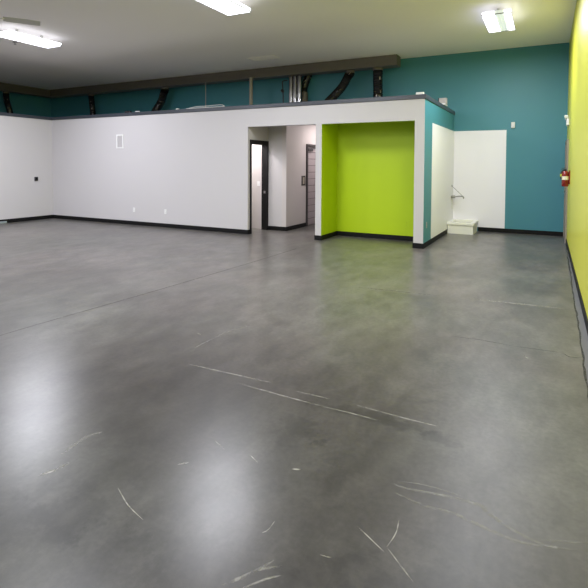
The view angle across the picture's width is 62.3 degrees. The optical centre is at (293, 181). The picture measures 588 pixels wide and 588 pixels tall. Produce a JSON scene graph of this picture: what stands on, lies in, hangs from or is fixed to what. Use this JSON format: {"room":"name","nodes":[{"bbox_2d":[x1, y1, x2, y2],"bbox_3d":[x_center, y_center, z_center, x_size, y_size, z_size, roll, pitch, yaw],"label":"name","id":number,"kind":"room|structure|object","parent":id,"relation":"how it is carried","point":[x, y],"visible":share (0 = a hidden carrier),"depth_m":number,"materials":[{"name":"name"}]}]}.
{"room":"empty commercial space","nodes":[
{"label":"empty commercial space","id":0,"kind":"room"},
{"bbox_2d":[0,91,50,116],"bbox_3d":[-14.752,-1.016,9.739,0.200,4.397,21.675,1,2,28],"label":"wall","id":1,"kind":"structure","parent":0,"point":[20,103],"depth_m":18.41,"materials":[{"name":"teal paint"}]},
{"bbox_2d":[0,115,52,219],"bbox_3d":[-11.406,-0.119,6.166,0.140,2.872,18.388,1,2,28],"label":"wall","id":2,"kind":"structure","parent":0,"point":[25,143],"depth_m":13.54,"materials":[{"name":"white paint"}]},
{"bbox_2d":[0,112,51,119],"bbox_3d":[-11.402,-1.597,6.109,0.180,0.085,18.368,1,2,28],"label":"trim","id":3,"kind":"structure","parent":2,"relation":"on","point":[1,113],"depth_m":13.46,"materials":[{"name":"grey paint"}]},
{"bbox_2d":[0,215,52,222],"bbox_3d":[-11.349,1.267,6.170,0.012,0.102,18.376,1,2,28],"label":"baseboard","id":4,"kind":"structure","parent":2,"relation":"attached to","point":[45,216],"depth_m":13.61,"materials":[{"name":"black plastic"}]},
{"bbox_2d":[52,99,426,243],"bbox_3d":[-2.336,-0.253,11.876,10.943,2.872,0.152,1,2,28],"label":"wall","id":5,"kind":"structure","parent":0,"point":[193,166],"depth_m":12.00,"materials":[{"name":"white paint"}]},
{"bbox_2d":[116,134,122,147],"bbox_3d":[-4.649,-1.071,12.979,0.250,0.370,0.015,1,2,28],"label":"air vent","id":6,"kind":"object","parent":5,"relation":"in","point":[119,138],"visible":1,"depth_m":12.98,"materials":[{"name":"white plastic"}]},
{"bbox_2d":[52,94,427,119],"bbox_3d":[-2.325,-1.731,11.833,10.983,0.085,0.180,1,2,28],"label":"trim","id":7,"kind":"structure","parent":5,"relation":"on","point":[418,96],"depth_m":10.91,"materials":[{"name":"grey paint"}]},
{"bbox_2d":[186,105,223,108],"bbox_3d":[-2.136,-1.804,11.700,1.130,0.061,0.053,1,2,26],"label":"cable","id":8,"kind":"object","parent":7,"relation":"on","point":[210,105],"visible":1,"depth_m":11.71,"materials":[{"name":"white plastic"}]},
{"bbox_2d":[252,145,261,228],"bbox_3d":[-3.274,-0.242,13.435,5.770,2.740,0.060,1,2,28],"label":"wall","id":9,"kind":"structure","parent":0,"point":[256,149],"depth_m":12.19,"materials":[{"name":"paint"}]},
{"bbox_2d":[251,127,267,140],"bbox_3d":[-0.873,-1.260,11.604,0.140,0.560,0.772,1,2,28],"label":"wall","id":10,"kind":"structure","parent":0,"point":[257,133],"depth_m":11.56,"materials":[{"name":"white paint"}]},
{"bbox_2d":[250,139,268,233],"bbox_3d":[-0.891,0.110,11.628,0.170,2.180,0.836,1,2,28],"label":"door frame","id":11,"kind":"structure","parent":10,"relation":"in","point":[265,144],"depth_m":11.93,"materials":[{"name":"black paint"}]},
{"bbox_2d":[268,126,281,226],"bbox_3d":[-0.514,-0.178,11.918,0.530,2.740,0.060,1,2,28],"label":"wall","id":12,"kind":"structure","parent":0,"point":[274,132],"depth_m":11.86,"materials":[{"name":"white paint"}]},
{"bbox_2d":[0,0,576,89],"bbox_3d":[-6.725,-3.109,5.490,18.278,0.150,22.075,1,2,28],"label":"ceiling","id":13,"kind":"structure","parent":0,"point":[102,41],"depth_m":10.32,"materials":[{"name":"paint"}]},
{"bbox_2d":[0,17,39,25],"bbox_3d":[-5.360,-2.928,8.331,1.264,0.380,1.416,1,2,28],"label":"air vent","id":14,"kind":"object","parent":13,"relation":"hanging from","point":[7,19],"visible":1,"depth_m":8.52,"materials":[{"name":"white plastic"}]},
{"bbox_2d":[0,29,61,48],"bbox_3d":[-5.656,-3.094,10.397,0.480,0.185,1.210,1,2,28],"label":"ceiling light","id":15,"kind":"object","parent":13,"relation":"attached to","point":[15,35],"visible":1,"depth_m":10.31,"materials":[{"name":"white plastic"}]},
{"bbox_2d":[0,54,400,98],"bbox_3d":[-8.177,-2.928,6.284,13.617,0.268,21.129,1,2,28],"label":"air duct","id":16,"kind":"object","parent":13,"relation":"attached to","point":[387,61],"visible":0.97,"depth_m":14.69,"materials":[{"name":"grey metal"}]},
{"bbox_2d":[3,91,12,112],"bbox_3d":[-10.037,-2.455,17.127,0.214,1.401,0.421,1,2,28],"label":"flexible duct","id":17,"kind":"object","parent":16,"relation":"attached to","point":[6,99],"visible":0.61,"depth_m":17.00,"materials":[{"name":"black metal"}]},
{"bbox_2d":[88,94,95,114],"bbox_3d":[-7.278,-2.463,17.544,0.327,1.412,0.216,1,2,28],"label":"flexible duct","id":18,"kind":"object","parent":16,"relation":"attached to","point":[90,96],"visible":0.59,"depth_m":17.45,"materials":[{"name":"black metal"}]},
{"bbox_2d":[325,70,354,99],"bbox_3d":[1.112,-2.315,13.171,1.118,1.310,0.246,1,2,28],"label":"flexible duct","id":19,"kind":"object","parent":16,"relation":"attached to","point":[341,87],"visible":0.56,"depth_m":12.98,"materials":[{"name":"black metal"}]},
{"bbox_2d":[196,0,251,15],"bbox_3d":[-1.221,-2.989,7.917,0.480,0.185,1.210,1,2,28],"label":"ceiling light","id":20,"kind":"object","parent":13,"relation":"attached to","point":[227,7],"visible":1,"depth_m":8.07,"materials":[{"name":"white plastic"}]},
{"bbox_2d":[247,55,279,60],"bbox_3d":[-0.803,-3.225,12.735,0.800,0.018,0.360,1,2,28],"label":"ceiling vent","id":21,"kind":"object","parent":13,"relation":"in","point":[270,57],"visible":1,"depth_m":12.72,"materials":[{"name":"metal"}]},
{"bbox_2d":[302,75,311,101],"bbox_3d":[0.380,-2.508,13.896,0.442,1.637,0.221,1,2,28],"label":"flexible duct","id":22,"kind":"object","parent":13,"relation":"attached to","point":[306,80],"visible":0.27,"depth_m":13.84,"materials":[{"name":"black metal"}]},
{"bbox_2d":[481,8,515,32],"bbox_3d":[3.767,-2.993,8.914,0.480,0.185,1.210,1,2,28],"label":"ceiling light","id":23,"kind":"object","parent":13,"relation":"attached to","point":[498,20],"visible":1,"depth_m":8.77,"materials":[{"name":"white plastic"}]},
{"bbox_2d":[0,218,587,587],"bbox_3d":[-6.737,1.360,5.633,17.902,0.002,21.685,1,2,28],"label":"floor","id":24,"kind":"structure","parent":0,"point":[180,408],"depth_m":3.13,"materials":[{"name":"concrete"}]},
{"bbox_2d":[447,219,477,234],"bbox_3d":[4.080,1.089,11.745,0.600,0.270,0.805,1,2,28],"label":"sink","id":25,"kind":"object","parent":24,"relation":"on","point":[455,226],"visible":1,"depth_m":11.44,"materials":[{"name":"beige stone"}]},
{"bbox_2d":[282,125,315,226],"bbox_3d":[0.310,-0.202,12.794,0.120,2.740,2.375,1,2,28],"label":"wall","id":26,"kind":"structure","parent":0,"point":[295,139],"depth_m":12.11,"materials":[{"name":"paint"}]},
{"bbox_2d":[268,223,305,230],"bbox_3d":[-0.170,1.130,12.340,0.522,0.102,1.082,1,2,28],"label":"baseboard","id":27,"kind":"structure","parent":26,"relation":"attached to","point":[292,227],"depth_m":11.93,"materials":[{"name":"black plastic"}]},
{"bbox_2d":[301,176,304,185],"bbox_3d":[0.245,-0.023,12.531,0.017,0.250,0.200,1,2,28],"label":"sign plate","id":28,"kind":"object","parent":26,"relation":"attached to","point":[303,177],"visible":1,"depth_m":12.51,"materials":[{"name":"grey paint"}]},
{"bbox_2d":[306,144,315,225],"bbox_3d":[0.539,0.085,13.114,0.162,2.150,0.980,1,2,28],"label":"door","id":29,"kind":"structure","parent":26,"relation":"in","point":[310,148],"depth_m":12.96,"materials":[{"name":"grey paint"}]},
{"bbox_2d":[50,43,568,231],"bbox_3d":[-1.680,-1.121,15.257,18.278,4.397,0.200,1,2,28],"label":"wall","id":30,"kind":"structure","parent":0,"point":[527,87],"depth_m":11.73,"materials":[{"name":"teal paint"}]},
{"bbox_2d":[453,130,506,228],"bbox_3d":[4.538,-0.064,11.929,1.202,2.364,0.005,1,2,28],"label":"wall panel","id":31,"kind":"object","parent":30,"relation":"attached to","point":[479,156],"visible":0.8,"depth_m":11.90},
{"bbox_2d":[478,227,562,235],"bbox_3d":[5.343,1.187,11.542,1.838,0.102,0.012,1,2,28],"label":"baseboard","id":32,"kind":"structure","parent":30,"relation":"attached to","point":[502,230],"depth_m":11.52,"materials":[{"name":"black plastic"}]},
{"bbox_2d":[324,124,336,234],"bbox_3d":[1.310,-0.165,11.837,0.140,2.740,3.147,1,2,28],"label":"wall","id":33,"kind":"structure","parent":0,"point":[330,130],"depth_m":10.72,"materials":[{"name":"paint"}]},
{"bbox_2d":[314,231,336,239],"bbox_3d":[1.227,1.158,11.735,0.164,0.102,3.124,1,2,28],"label":"baseboard","id":34,"kind":"structure","parent":33,"relation":"attached to","point":[316,237],"depth_m":10.51,"materials":[{"name":"black plastic"}]},
{"bbox_2d":[337,121,414,235],"bbox_3d":[1.898,-0.123,10.639,2.010,2.740,0.120,1,2,28],"label":"wall","id":35,"kind":"structure","parent":0,"point":[375,161],"depth_m":10.63,"materials":[{"name":"paint"}]},
{"bbox_2d":[337,231,412,240],"bbox_3d":[1.843,1.197,10.632,1.948,0.102,0.012,1,2,28],"label":"baseboard","id":36,"kind":"structure","parent":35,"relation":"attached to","point":[339,233],"depth_m":10.65,"materials":[{"name":"black plastic"}]},
{"bbox_2d":[425,100,453,241],"bbox_3d":[3.217,-0.188,10.842,0.139,2.872,3.147,1,2,28],"label":"wall","id":37,"kind":"structure","parent":0,"point":[437,115],"depth_m":9.77,"materials":[{"name":"teal paint"}]},
{"bbox_2d":[412,229,446,248],"bbox_3d":[2.968,1.208,10.479,0.213,0.102,2.504,1,2,28],"label":"baseboard","id":38,"kind":"structure","parent":37,"relation":"attached to","point":[414,245],"depth_m":9.71,"materials":[{"name":"black plastic"}]},
{"bbox_2d":[428,96,454,114],"bbox_3d":[3.229,-1.666,10.803,0.179,0.085,3.127,1,2,28],"label":"trim","id":39,"kind":"structure","parent":37,"relation":"on","point":[430,99],"depth_m":10.47,"materials":[{"name":"grey paint"}]},
{"bbox_2d":[438,98,447,105],"bbox_3d":[3.346,-1.809,10.993,0.195,0.190,0.375,1,2,28],"label":"lamp","id":40,"kind":"object","parent":39,"relation":"on","point":[443,101],"visible":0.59,"depth_m":11.04,"materials":[{"name":"white plastic"}]},
{"bbox_2d":[431,123,453,238],"bbox_3d":[3.406,-0.042,11.056,0.005,2.364,2.590,1,2,28],"label":"wall panel","id":41,"kind":"object","parent":37,"relation":"attached to","point":[442,138],"visible":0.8,"depth_m":10.83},
{"bbox_2d":[451,186,463,201],"bbox_3d":[4.019,0.381,11.928,0.303,0.596,0.250,1,2,28],"label":"faucet","id":42,"kind":"object","parent":41,"relation":"attached to","point":[452,196],"visible":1,"depth_m":11.91,"materials":[{"name":"silver metal"}]},
{"bbox_2d":[567,0,587,317],"bbox_3d":[1.277,-0.656,1.387,0.200,4.397,21.675,1,2,28],"label":"wall","id":43,"kind":"structure","parent":0,"point":[577,130],"depth_m":6.66,"materials":[{"name":"yellow paint"}]},
{"bbox_2d":[560,169,569,186],"bbox_3d":[5.116,-0.083,9.175,0.171,0.350,0.122,1,2,28],"label":"fire extinguisher","id":44,"kind":"object","parent":43,"relation":"attached to","point":[565,175],"visible":0.97,"depth_m":9.13,"materials":[{"name":"red metal"}]},
{"bbox_2d":[563,139,568,242],"bbox_3d":[5.886,0.193,10.519,0.070,2.160,1.060,1,2,28],"label":"door","id":45,"kind":"structure","parent":43,"relation":"in","point":[567,140],"depth_m":10.08,"materials":[{"name":"brown paint"}]},
{"bbox_2d":[564,115,568,125],"bbox_3d":[5.713,-1.277,10.183,0.089,0.219,0.300,1,2,28],"label":"emergency light","id":46,"kind":"object","parent":43,"relation":"attached to","point":[565,116],"visible":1,"depth_m":10.06,"materials":[{"name":"white plastic"}]},
{"bbox_2d":[566,239,587,333],"bbox_3d":[0.900,1.503,0.985,0.012,0.102,20.500,1,2,28],"label":"baseboard","id":47,"kind":"structure","parent":43,"relation":"attached to","point":[568,250],"depth_m":5.94,"materials":[{"name":"black plastic"}]},
{"bbox_3d":[-7.891,-1.443,6.147,15.270,0.080,21.675,1,2,28],"label":"floor","id":48,"kind":"structure","parent":0,"visible":0},
{"bbox_2d":[152,87,168,110],"bbox_3d":[-4.509,-2.432,16.100,0.903,1.298,0.267,1,2,28],"label":"flexible duct","id":49,"kind":"object","parent":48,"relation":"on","point":[164,91],"visible":0.58,"depth_m":15.92,"materials":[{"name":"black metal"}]},
{"bbox_2d":[249,77,252,104],"bbox_3d":[-1.250,-2.357,14.123,0.150,1.302,0.150,1,2,28],"label":"post","id":50,"kind":"object","parent":48,"relation":"on","point":[250,78],"visible":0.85,"depth_m":14.08,"materials":[{"name":"beige paint"}]},
{"bbox_2d":[280,80,287,102],"bbox_3d":[-0.288,-2.295,13.851,0.209,1.206,0.085,1,2,28],"label":"gas pipe","id":51,"kind":"object","parent":48,"relation":"on","point":[281,90],"visible":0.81,"depth_m":13.84,"materials":[{"name":"black plastic"}]},
{"bbox_2d":[289,75,302,101],"bbox_3d":[0.036,-2.337,13.757,0.420,1.300,0.176,1,2,28],"label":"metal pipes","id":52,"kind":"object","parent":48,"relation":"on","point":[295,82],"visible":0.58,"depth_m":13.68,"materials":[{"name":"metal"}]},
{"bbox_2d":[373,67,382,96],"bbox_3d":[2.176,-2.279,12.617,0.278,1.304,0.270,1,2,28],"label":"flexible duct","id":53,"kind":"object","parent":48,"relation":"on","point":[377,72],"visible":0.56,"depth_m":12.50,"materials":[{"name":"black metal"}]}
]}

